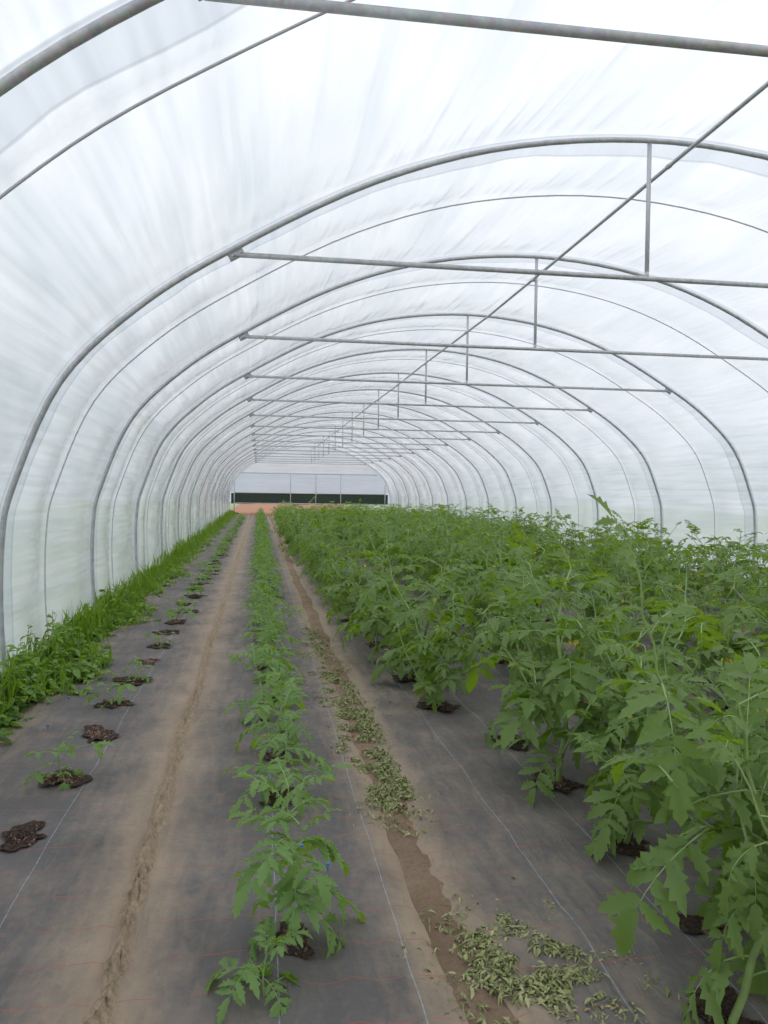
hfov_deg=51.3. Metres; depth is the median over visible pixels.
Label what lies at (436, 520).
plant
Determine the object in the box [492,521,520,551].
plant
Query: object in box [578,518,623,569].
plant
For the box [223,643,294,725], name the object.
plant
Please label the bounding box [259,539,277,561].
plant
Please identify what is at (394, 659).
plant
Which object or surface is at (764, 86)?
ridge purlin
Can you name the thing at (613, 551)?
plant
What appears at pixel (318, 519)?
plant
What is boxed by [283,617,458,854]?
leaves
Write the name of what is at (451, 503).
plant
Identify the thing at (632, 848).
planting hole
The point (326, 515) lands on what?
foliage
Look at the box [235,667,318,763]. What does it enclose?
plant
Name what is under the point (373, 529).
plant
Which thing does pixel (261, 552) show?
plant
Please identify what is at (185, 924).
ground cover
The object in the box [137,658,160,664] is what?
planting hole
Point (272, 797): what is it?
planting hole
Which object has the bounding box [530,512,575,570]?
plant
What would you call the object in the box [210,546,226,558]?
seedling
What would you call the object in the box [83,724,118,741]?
planting hole
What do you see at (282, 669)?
plant
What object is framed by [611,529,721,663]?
plant
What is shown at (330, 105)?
ceiling
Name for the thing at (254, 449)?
frame
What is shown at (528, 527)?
plant
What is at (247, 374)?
frame
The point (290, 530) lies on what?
plant
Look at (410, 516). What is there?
plant
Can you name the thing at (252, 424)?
frame
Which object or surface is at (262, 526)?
plant
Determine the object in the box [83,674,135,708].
seedling
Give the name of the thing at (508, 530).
plant
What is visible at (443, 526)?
plant
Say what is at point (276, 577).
plant
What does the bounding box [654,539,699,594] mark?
plant
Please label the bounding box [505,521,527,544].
plant
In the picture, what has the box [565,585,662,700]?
plant
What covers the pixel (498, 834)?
ground cover
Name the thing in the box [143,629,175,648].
seedling
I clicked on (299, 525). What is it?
plant
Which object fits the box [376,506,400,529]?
plant
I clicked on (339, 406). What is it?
hoop
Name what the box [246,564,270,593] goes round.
plant
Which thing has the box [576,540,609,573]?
plant
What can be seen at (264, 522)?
plant
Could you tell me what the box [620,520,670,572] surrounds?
plant
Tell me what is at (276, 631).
plant
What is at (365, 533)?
plant
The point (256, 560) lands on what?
plant
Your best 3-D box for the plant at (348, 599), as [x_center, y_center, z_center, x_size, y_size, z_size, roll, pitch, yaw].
[-0.446,0.761,8.868,0.773,0.917,0.760,0,2,-39]
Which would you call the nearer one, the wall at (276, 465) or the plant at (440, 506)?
the plant at (440, 506)
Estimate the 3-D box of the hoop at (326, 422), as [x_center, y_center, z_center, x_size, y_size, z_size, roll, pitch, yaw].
[-1.844,-1.513,32.978,10.197,4.369,0.014,1,1,-9]
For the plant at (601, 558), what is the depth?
9.92 m
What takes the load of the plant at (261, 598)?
on the ground cover at (185, 924)
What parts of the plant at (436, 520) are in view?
stem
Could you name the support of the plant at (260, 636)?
on the ground cover at (185, 924)
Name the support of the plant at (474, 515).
on the ground cover at (646, 642)
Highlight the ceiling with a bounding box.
[0,0,767,477]
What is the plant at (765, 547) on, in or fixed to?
on the ground cover at (741, 594)
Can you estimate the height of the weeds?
0.587 m
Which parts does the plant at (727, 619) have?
stem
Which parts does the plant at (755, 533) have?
stem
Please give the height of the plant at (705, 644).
1.278 m
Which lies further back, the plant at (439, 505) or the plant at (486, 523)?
the plant at (439, 505)
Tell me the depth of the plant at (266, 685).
5.38 m
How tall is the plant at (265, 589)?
0.500 m
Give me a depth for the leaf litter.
2.38 m
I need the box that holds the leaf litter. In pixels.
[391,873,679,1023]
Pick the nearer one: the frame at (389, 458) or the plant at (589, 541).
the plant at (589, 541)
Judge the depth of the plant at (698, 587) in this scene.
10.13 m
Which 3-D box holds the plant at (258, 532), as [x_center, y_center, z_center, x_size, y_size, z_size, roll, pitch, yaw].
[-2.970,0.721,19.131,0.447,0.506,0.500,2,2,31]
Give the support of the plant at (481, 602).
on the ground cover at (498, 834)
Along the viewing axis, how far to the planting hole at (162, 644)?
7.25 m
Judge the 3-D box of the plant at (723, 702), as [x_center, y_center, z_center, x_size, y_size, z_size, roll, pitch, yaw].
[1.517,0.984,3.297,0.786,0.975,0.530,0,1,-16]
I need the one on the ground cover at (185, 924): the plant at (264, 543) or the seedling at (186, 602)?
the plant at (264, 543)
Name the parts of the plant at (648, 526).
stem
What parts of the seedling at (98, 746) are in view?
stem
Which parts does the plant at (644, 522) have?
stem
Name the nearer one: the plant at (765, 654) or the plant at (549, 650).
the plant at (549, 650)
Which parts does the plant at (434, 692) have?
stem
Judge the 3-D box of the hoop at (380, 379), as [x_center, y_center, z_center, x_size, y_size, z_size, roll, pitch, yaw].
[0.132,-1.172,20.336,10.197,4.369,0.014,1,1,-9]
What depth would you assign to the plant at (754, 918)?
2.14 m
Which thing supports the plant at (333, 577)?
on the ground cover at (498, 834)
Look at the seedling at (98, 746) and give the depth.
3.87 m
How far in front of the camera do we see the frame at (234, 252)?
6.08 m
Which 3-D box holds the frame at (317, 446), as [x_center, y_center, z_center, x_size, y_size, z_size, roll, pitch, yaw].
[-4.620,-1.999,50.740,10.225,4.384,0.042,1,1,-9]
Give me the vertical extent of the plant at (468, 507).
1.176 m
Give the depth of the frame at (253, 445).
31.70 m
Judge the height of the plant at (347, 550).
0.777 m
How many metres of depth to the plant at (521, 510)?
18.68 m
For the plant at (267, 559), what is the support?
on the ground cover at (185, 924)
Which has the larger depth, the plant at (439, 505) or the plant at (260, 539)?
the plant at (439, 505)
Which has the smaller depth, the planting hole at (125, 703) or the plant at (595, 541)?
the planting hole at (125, 703)
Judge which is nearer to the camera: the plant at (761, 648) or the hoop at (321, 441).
the plant at (761, 648)
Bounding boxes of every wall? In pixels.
[0,316,236,672]
[240,447,378,475]
[383,441,767,583]
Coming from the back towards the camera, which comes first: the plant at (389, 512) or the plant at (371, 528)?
the plant at (389, 512)
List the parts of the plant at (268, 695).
stem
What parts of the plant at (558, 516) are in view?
stem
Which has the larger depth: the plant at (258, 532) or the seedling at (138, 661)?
the plant at (258, 532)
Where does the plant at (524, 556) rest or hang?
on the floor
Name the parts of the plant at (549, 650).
stem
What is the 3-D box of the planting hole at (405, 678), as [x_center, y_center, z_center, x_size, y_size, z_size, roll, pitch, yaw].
[0.194,1.273,6.112,0.258,0.030,0.312,0,1,-19]
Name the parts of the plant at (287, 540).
stem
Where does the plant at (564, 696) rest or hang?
on the ground cover at (498, 834)
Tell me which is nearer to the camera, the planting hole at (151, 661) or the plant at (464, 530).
the planting hole at (151, 661)
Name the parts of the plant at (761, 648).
stem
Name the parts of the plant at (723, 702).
stem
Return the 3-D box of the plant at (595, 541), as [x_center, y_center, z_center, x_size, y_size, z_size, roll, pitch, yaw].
[3.502,0.823,12.175,0.892,0.854,0.654,1,1,-1]
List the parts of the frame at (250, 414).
post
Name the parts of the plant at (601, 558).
stem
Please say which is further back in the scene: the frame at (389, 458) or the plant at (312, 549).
the frame at (389, 458)
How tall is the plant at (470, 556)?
0.807 m
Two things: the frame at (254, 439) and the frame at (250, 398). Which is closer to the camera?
the frame at (250, 398)
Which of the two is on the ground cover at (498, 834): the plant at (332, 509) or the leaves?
the plant at (332, 509)
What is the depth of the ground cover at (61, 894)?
3.59 m
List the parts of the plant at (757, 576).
stem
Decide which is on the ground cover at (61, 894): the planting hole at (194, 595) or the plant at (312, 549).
the planting hole at (194, 595)
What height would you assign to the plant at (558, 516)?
1.210 m
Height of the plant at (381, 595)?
0.858 m
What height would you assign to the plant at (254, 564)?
0.519 m
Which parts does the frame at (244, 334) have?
post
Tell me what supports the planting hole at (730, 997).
on the ground cover at (498, 834)
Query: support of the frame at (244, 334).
on the floor
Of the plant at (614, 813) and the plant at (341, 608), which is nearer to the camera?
the plant at (614, 813)
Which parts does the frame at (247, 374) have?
post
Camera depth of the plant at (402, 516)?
13.50 m
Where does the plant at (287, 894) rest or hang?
on the ground cover at (185, 924)
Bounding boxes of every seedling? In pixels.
[21,730,114,789]
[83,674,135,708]
[122,656,152,683]
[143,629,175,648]
[155,596,198,621]
[176,597,191,610]
[183,583,201,594]
[184,574,212,590]
[187,570,209,584]
[191,556,221,570]
[198,562,218,580]
[204,552,220,564]
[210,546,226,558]
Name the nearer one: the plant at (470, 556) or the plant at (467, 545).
the plant at (470, 556)
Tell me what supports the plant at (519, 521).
on the ground cover at (646, 642)
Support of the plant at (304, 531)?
on the ground cover at (498, 834)
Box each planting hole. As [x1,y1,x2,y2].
[0,820,46,850]
[34,769,92,785]
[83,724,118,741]
[93,699,135,707]
[112,676,152,685]
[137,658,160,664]
[146,642,170,647]
[152,629,179,634]
[165,619,185,623]
[186,594,208,597]
[259,787,303,805]
[264,750,284,760]
[266,921,314,958]
[366,641,384,647]
[391,674,416,681]
[416,701,460,710]
[490,735,527,749]
[529,770,588,794]
[611,827,649,855]
[677,910,741,934]
[687,986,764,1023]
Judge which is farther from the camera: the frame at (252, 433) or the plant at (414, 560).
the frame at (252, 433)
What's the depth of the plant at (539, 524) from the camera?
20.05 m
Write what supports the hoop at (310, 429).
on the floor
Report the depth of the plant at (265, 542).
14.13 m
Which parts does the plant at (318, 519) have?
stem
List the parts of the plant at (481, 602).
stem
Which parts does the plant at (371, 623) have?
stem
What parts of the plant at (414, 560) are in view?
stem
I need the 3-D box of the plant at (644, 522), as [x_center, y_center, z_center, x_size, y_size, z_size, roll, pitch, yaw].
[2.956,0.658,8.790,1.011,1.344,0.918,0,2,-23]
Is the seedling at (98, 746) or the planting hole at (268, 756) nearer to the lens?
the seedling at (98, 746)
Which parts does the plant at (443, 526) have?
stem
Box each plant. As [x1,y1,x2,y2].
[205,917,312,1023]
[220,677,352,817]
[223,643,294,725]
[226,756,366,960]
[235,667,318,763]
[236,612,301,672]
[239,584,286,623]
[242,566,282,601]
[244,579,277,616]
[245,552,274,579]
[245,587,288,641]
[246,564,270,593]
[247,541,273,568]
[247,610,303,684]
[248,532,269,546]
[249,542,274,568]
[249,542,275,572]
[249,566,281,610]
[250,536,268,559]
[251,558,283,597]
[251,586,286,629]
[254,522,271,536]
[254,536,262,552]
[254,602,305,651]
[255,524,268,543]
[255,554,273,577]
[256,553,281,586]
[256,640,304,703]
[258,540,273,559]
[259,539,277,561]
[259,552,279,580]
[272,506,311,547]
[281,508,320,553]
[282,500,310,529]
[285,518,308,552]
[286,508,338,561]
[286,521,314,558]
[289,518,365,598]
[289,525,304,554]
[291,529,329,556]
[294,511,339,566]
[295,495,356,580]
[296,537,359,569]
[298,531,329,586]
[300,525,346,606]
[303,538,331,587]
[312,540,369,624]
[319,555,366,609]
[320,517,470,663]
[320,523,410,632]
[327,498,360,543]
[329,510,346,537]
[332,509,367,539]
[336,518,354,546]
[336,559,412,646]
[338,506,370,552]
[341,521,399,561]
[342,514,512,685]
[343,505,375,545]
[347,529,377,550]
[350,518,379,557]
[356,509,413,571]
[359,512,409,558]
[361,517,385,567]
[363,523,392,569]
[374,503,432,576]
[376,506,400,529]
[376,583,499,712]
[378,522,433,585]
[380,508,432,582]
[384,504,420,527]
[389,513,418,536]
[392,518,457,598]
[401,509,473,610]
[405,508,463,585]
[409,511,436,550]
[410,506,440,519]
[419,504,466,557]
[424,509,462,538]
[425,551,494,621]
[427,503,461,536]
[429,502,510,602]
[429,503,460,549]
[432,531,460,565]
[440,519,487,575]
[445,550,522,634]
[449,520,548,646]
[456,518,483,543]
[457,545,476,580]
[459,515,507,559]
[460,513,532,577]
[465,527,687,806]
[467,507,510,536]
[472,525,515,571]
[473,507,518,544]
[474,511,506,564]
[474,563,602,748]
[477,524,535,579]
[478,529,587,681]
[483,580,538,662]
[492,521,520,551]
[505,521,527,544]
[506,539,572,618]
[508,507,557,544]
[514,511,544,532]
[515,510,564,560]
[516,552,557,608]
[519,512,561,539]
[522,528,535,546]
[525,531,550,583]
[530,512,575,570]
[538,540,586,590]
[540,525,564,552]
[540,540,581,595]
[541,558,727,801]
[550,549,619,627]
[550,577,675,725]
[553,532,672,641]
[554,508,595,561]
[558,528,580,556]
[565,537,595,574]
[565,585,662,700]
[567,602,728,862]
[574,528,640,603]
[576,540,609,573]
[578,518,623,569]
[578,524,617,558]
[581,548,621,595]
[586,539,636,588]
[588,494,767,1000]
[593,524,628,582]
[604,541,653,619]
[610,510,715,621]
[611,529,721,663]
[617,522,680,586]
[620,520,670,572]
[639,524,675,574]
[641,540,767,701]
[642,629,767,801]
[647,540,699,643]
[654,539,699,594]
[661,652,767,1023]
[666,554,709,590]
[670,580,739,681]
[677,520,743,589]
[685,536,756,609]
[695,542,757,617]
[705,529,767,603]
[710,565,767,703]
[725,578,767,653]
[729,549,767,623]
[733,539,767,596]
[743,557,767,657]
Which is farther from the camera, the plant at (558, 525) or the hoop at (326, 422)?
the hoop at (326, 422)
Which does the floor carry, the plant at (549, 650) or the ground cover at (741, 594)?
the ground cover at (741, 594)
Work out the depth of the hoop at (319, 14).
3.33 m
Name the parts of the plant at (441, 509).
stem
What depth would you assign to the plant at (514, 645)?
6.66 m
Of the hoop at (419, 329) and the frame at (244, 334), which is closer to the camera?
the frame at (244, 334)
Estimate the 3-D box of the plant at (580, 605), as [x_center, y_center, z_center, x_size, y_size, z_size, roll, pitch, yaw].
[1.423,0.884,4.993,0.765,0.985,0.744,1,1,17]
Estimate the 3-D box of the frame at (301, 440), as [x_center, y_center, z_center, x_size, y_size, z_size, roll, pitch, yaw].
[-3.632,-1.828,44.419,10.225,4.384,0.042,1,1,-9]
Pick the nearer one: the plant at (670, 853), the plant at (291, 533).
the plant at (670, 853)
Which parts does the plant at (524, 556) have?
stem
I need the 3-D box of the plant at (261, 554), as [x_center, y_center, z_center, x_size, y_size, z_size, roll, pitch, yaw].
[-1.970,0.911,13.158,0.324,0.473,0.306,1,1,14]
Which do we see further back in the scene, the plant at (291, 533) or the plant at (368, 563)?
the plant at (291, 533)
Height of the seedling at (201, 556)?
0.330 m
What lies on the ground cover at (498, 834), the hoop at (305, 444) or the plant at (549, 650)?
the plant at (549, 650)
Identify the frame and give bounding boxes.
[0,0,767,96]
[0,137,767,672]
[90,254,767,608]
[134,313,755,576]
[160,348,662,558]
[177,372,598,546]
[189,389,551,539]
[198,401,516,533]
[205,411,488,527]
[211,419,466,522]
[215,426,447,518]
[219,431,432,512]
[222,436,419,513]
[225,440,408,512]
[227,443,398,510]
[229,446,389,510]
[234,472,385,510]
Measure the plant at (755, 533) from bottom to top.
1.074 m
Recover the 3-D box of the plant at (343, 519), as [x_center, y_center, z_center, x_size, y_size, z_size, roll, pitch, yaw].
[-0.980,0.317,20.283,0.900,1.350,0.910,1,1,5]
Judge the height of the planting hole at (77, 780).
0.030 m
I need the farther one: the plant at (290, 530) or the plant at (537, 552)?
the plant at (290, 530)
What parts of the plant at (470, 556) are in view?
stem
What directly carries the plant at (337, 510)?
on the ground cover at (498, 834)
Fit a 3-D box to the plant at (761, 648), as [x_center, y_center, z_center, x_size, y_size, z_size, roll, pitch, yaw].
[3.389,0.990,7.026,0.708,0.809,0.633,0,2,-40]
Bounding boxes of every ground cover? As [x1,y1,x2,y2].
[0,515,249,1023]
[112,515,467,1023]
[272,515,767,1023]
[408,550,767,727]
[459,536,767,630]
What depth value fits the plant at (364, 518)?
17.19 m
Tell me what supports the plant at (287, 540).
on the ground cover at (498, 834)
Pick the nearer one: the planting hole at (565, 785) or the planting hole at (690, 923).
the planting hole at (690, 923)
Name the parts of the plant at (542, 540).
stem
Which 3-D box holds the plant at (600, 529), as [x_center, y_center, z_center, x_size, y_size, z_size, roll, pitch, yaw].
[3.643,0.629,12.865,0.809,1.072,0.838,0,1,-18]
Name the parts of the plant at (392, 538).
stem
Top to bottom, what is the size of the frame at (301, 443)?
4.384 m
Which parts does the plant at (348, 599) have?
stem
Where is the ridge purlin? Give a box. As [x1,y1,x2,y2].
[315,81,767,447]
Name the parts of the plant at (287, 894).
stem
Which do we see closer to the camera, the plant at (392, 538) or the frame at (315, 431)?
the plant at (392, 538)
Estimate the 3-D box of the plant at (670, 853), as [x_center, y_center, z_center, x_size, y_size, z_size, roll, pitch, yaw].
[1.241,0.714,2.541,1.330,1.524,0.838,0,2,-32]
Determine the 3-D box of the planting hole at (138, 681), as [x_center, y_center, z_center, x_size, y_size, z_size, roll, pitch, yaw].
[-1.864,1.246,5.915,0.318,0.029,0.292,1,1,-7]
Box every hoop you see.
[0,0,354,199]
[44,195,767,637]
[111,282,767,587]
[146,329,714,562]
[168,359,634,551]
[183,379,578,540]
[193,394,536,533]
[201,406,504,519]
[208,415,479,523]
[213,422,458,521]
[217,429,441,498]
[220,433,427,512]
[223,437,414,511]
[226,441,404,506]
[228,444,394,494]
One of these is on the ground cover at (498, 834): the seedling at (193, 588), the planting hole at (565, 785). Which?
the planting hole at (565, 785)
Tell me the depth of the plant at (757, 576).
8.48 m
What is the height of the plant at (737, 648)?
1.223 m
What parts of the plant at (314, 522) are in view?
stem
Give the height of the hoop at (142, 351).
4.369 m
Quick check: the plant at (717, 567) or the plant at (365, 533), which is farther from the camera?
the plant at (365, 533)
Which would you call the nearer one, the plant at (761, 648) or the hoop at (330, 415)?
the plant at (761, 648)
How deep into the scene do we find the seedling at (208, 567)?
12.73 m
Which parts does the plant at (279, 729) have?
stem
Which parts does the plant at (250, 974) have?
stem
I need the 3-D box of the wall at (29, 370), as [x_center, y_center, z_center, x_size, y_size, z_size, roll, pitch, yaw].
[-5.407,-0.389,24.270,0.564,2.403,52.830,1,1,-9]
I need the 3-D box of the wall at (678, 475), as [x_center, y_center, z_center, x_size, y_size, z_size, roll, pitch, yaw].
[4.188,-0.292,25.772,0.562,2.403,52.830,1,1,-9]
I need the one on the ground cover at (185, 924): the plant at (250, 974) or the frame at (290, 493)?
the plant at (250, 974)
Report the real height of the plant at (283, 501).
1.261 m
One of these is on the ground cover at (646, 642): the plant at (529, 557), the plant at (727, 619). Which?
the plant at (529, 557)
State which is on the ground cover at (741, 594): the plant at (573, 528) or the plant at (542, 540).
the plant at (573, 528)
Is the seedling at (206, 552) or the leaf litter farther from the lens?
the seedling at (206, 552)
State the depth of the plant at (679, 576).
7.89 m
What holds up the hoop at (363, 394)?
on the floor
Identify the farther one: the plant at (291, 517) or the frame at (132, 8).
the plant at (291, 517)
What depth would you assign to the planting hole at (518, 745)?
4.55 m
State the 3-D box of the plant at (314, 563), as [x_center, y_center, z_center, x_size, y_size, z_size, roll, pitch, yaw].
[-0.851,0.778,11.459,0.662,0.819,0.549,2,2,32]
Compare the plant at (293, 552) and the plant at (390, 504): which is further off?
the plant at (390, 504)
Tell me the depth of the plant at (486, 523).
14.33 m
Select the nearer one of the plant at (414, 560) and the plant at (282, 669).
the plant at (282, 669)
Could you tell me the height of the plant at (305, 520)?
1.116 m
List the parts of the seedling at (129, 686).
stem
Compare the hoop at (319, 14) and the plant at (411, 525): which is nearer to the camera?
the hoop at (319, 14)
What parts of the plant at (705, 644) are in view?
stem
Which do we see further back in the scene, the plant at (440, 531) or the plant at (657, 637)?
the plant at (440, 531)
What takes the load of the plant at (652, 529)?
on the floor
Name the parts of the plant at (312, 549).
stem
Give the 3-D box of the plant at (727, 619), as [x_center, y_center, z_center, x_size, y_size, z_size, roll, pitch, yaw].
[2.451,0.738,4.573,1.049,1.276,1.124,1,1,-1]
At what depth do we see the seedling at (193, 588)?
10.64 m
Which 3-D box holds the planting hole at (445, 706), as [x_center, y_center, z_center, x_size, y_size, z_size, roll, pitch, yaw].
[0.363,1.295,5.329,0.308,0.030,0.262,1,1,-6]
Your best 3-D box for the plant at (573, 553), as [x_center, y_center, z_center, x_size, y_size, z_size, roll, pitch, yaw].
[3.448,0.814,13.823,0.546,0.769,0.555,1,1,-8]
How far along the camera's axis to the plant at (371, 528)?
13.98 m
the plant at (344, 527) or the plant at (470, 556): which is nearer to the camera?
the plant at (470, 556)
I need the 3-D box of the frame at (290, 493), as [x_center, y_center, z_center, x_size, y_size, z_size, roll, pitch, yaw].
[-4.676,-1.171,51.047,9.660,2.580,0.060,1,1,-9]
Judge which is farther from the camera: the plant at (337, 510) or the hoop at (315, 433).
the hoop at (315, 433)
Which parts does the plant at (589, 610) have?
stem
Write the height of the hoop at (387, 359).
4.369 m
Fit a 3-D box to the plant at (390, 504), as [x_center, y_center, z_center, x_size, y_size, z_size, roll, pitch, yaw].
[0.451,0.418,18.990,0.908,1.282,0.973,1,1,1]
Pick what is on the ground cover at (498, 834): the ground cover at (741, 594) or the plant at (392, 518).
the plant at (392, 518)
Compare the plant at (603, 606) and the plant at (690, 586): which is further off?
the plant at (690, 586)
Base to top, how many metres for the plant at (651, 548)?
1.209 m
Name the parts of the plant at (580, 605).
stem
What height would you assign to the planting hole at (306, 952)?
0.025 m
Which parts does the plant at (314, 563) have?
stem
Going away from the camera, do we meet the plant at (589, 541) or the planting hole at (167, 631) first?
the planting hole at (167, 631)
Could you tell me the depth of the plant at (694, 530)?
11.77 m
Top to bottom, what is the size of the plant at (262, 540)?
0.567 m
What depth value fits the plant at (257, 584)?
9.06 m
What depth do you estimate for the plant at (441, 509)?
11.34 m
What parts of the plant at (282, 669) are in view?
stem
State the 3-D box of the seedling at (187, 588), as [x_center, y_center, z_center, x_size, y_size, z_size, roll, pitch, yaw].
[-2.651,1.033,11.426,0.423,0.308,0.362,1,1,-12]
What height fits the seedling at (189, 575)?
0.287 m
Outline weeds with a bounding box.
[0,510,238,744]
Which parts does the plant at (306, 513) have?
stem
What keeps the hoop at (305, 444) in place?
on the floor
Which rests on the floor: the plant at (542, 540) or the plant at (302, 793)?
the plant at (542, 540)
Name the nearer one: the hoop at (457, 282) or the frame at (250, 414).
the hoop at (457, 282)
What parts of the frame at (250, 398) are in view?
post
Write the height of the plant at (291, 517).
1.069 m
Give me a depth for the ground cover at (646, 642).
7.78 m
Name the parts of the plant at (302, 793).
stem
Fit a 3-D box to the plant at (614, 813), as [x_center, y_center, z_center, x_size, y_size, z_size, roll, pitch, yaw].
[1.162,0.899,3.264,0.778,1.041,0.813,1,1,17]
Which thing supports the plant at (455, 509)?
on the ground cover at (646, 642)
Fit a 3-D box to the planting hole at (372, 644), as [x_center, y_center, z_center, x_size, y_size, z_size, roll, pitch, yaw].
[-0.077,1.236,7.439,0.195,0.030,0.352,1,1,-5]
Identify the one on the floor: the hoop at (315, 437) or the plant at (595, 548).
the hoop at (315, 437)
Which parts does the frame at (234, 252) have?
post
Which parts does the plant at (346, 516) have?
stem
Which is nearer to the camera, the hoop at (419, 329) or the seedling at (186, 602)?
the seedling at (186, 602)
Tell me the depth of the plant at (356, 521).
16.36 m
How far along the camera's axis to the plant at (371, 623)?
6.71 m
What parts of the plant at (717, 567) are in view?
stem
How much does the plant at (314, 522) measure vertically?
1.406 m
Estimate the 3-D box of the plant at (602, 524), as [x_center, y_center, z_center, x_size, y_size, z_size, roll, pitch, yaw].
[4.228,0.693,15.899,0.671,0.966,0.666,0,2,-22]
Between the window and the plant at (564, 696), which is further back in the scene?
the window
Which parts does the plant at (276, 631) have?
stem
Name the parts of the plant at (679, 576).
stem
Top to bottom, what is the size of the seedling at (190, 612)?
0.362 m
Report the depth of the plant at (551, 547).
11.17 m
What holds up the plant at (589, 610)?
on the ground cover at (646, 642)
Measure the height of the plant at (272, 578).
0.589 m
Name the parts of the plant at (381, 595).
stem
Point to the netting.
(239, 497)
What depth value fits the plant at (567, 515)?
16.37 m
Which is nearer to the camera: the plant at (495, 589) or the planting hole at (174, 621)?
the plant at (495, 589)
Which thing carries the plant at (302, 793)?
on the ground cover at (185, 924)
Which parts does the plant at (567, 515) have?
stem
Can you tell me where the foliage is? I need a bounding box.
[266,501,492,540]
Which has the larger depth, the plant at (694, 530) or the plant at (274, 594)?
the plant at (694, 530)
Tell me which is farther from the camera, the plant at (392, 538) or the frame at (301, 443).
the frame at (301, 443)
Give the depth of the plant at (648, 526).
11.22 m
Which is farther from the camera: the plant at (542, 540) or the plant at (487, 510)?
the plant at (487, 510)
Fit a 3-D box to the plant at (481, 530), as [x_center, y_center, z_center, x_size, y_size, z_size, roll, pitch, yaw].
[1.841,0.667,13.651,0.922,0.908,0.906,2,2,31]
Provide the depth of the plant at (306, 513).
16.36 m
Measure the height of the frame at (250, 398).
4.384 m
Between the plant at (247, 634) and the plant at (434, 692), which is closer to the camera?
the plant at (434, 692)
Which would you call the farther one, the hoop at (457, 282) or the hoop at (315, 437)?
the hoop at (315, 437)
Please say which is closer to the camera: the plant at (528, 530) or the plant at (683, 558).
the plant at (683, 558)
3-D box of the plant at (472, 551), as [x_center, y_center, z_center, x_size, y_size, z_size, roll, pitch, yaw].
[1.043,0.865,8.122,0.864,0.970,0.625,1,1,2]
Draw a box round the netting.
[231,493,387,504]
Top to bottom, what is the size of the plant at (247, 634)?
0.488 m
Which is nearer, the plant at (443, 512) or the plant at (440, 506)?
the plant at (443, 512)
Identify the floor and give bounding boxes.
[15,502,762,1023]
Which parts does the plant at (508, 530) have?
stem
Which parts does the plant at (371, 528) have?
stem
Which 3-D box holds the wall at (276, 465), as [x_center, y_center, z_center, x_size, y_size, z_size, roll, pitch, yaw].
[-4.663,-2.779,51.067,9.984,2.801,0.001,1,1,-9]
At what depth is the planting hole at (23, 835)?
3.26 m
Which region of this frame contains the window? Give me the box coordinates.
[231,473,387,493]
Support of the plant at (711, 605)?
on the floor
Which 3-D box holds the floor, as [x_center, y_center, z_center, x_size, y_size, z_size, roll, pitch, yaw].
[-2.952,0.503,34.990,85.000,0.084,130.000,1,1,-9]
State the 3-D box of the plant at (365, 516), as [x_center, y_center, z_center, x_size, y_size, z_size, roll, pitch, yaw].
[-0.610,0.415,19.204,0.867,1.153,0.883,0,2,-32]
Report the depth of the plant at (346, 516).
18.25 m
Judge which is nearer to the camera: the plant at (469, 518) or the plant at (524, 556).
the plant at (524, 556)
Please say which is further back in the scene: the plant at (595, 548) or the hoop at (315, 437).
the hoop at (315, 437)
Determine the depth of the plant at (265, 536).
16.42 m
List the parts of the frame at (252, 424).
post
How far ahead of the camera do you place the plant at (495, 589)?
6.17 m

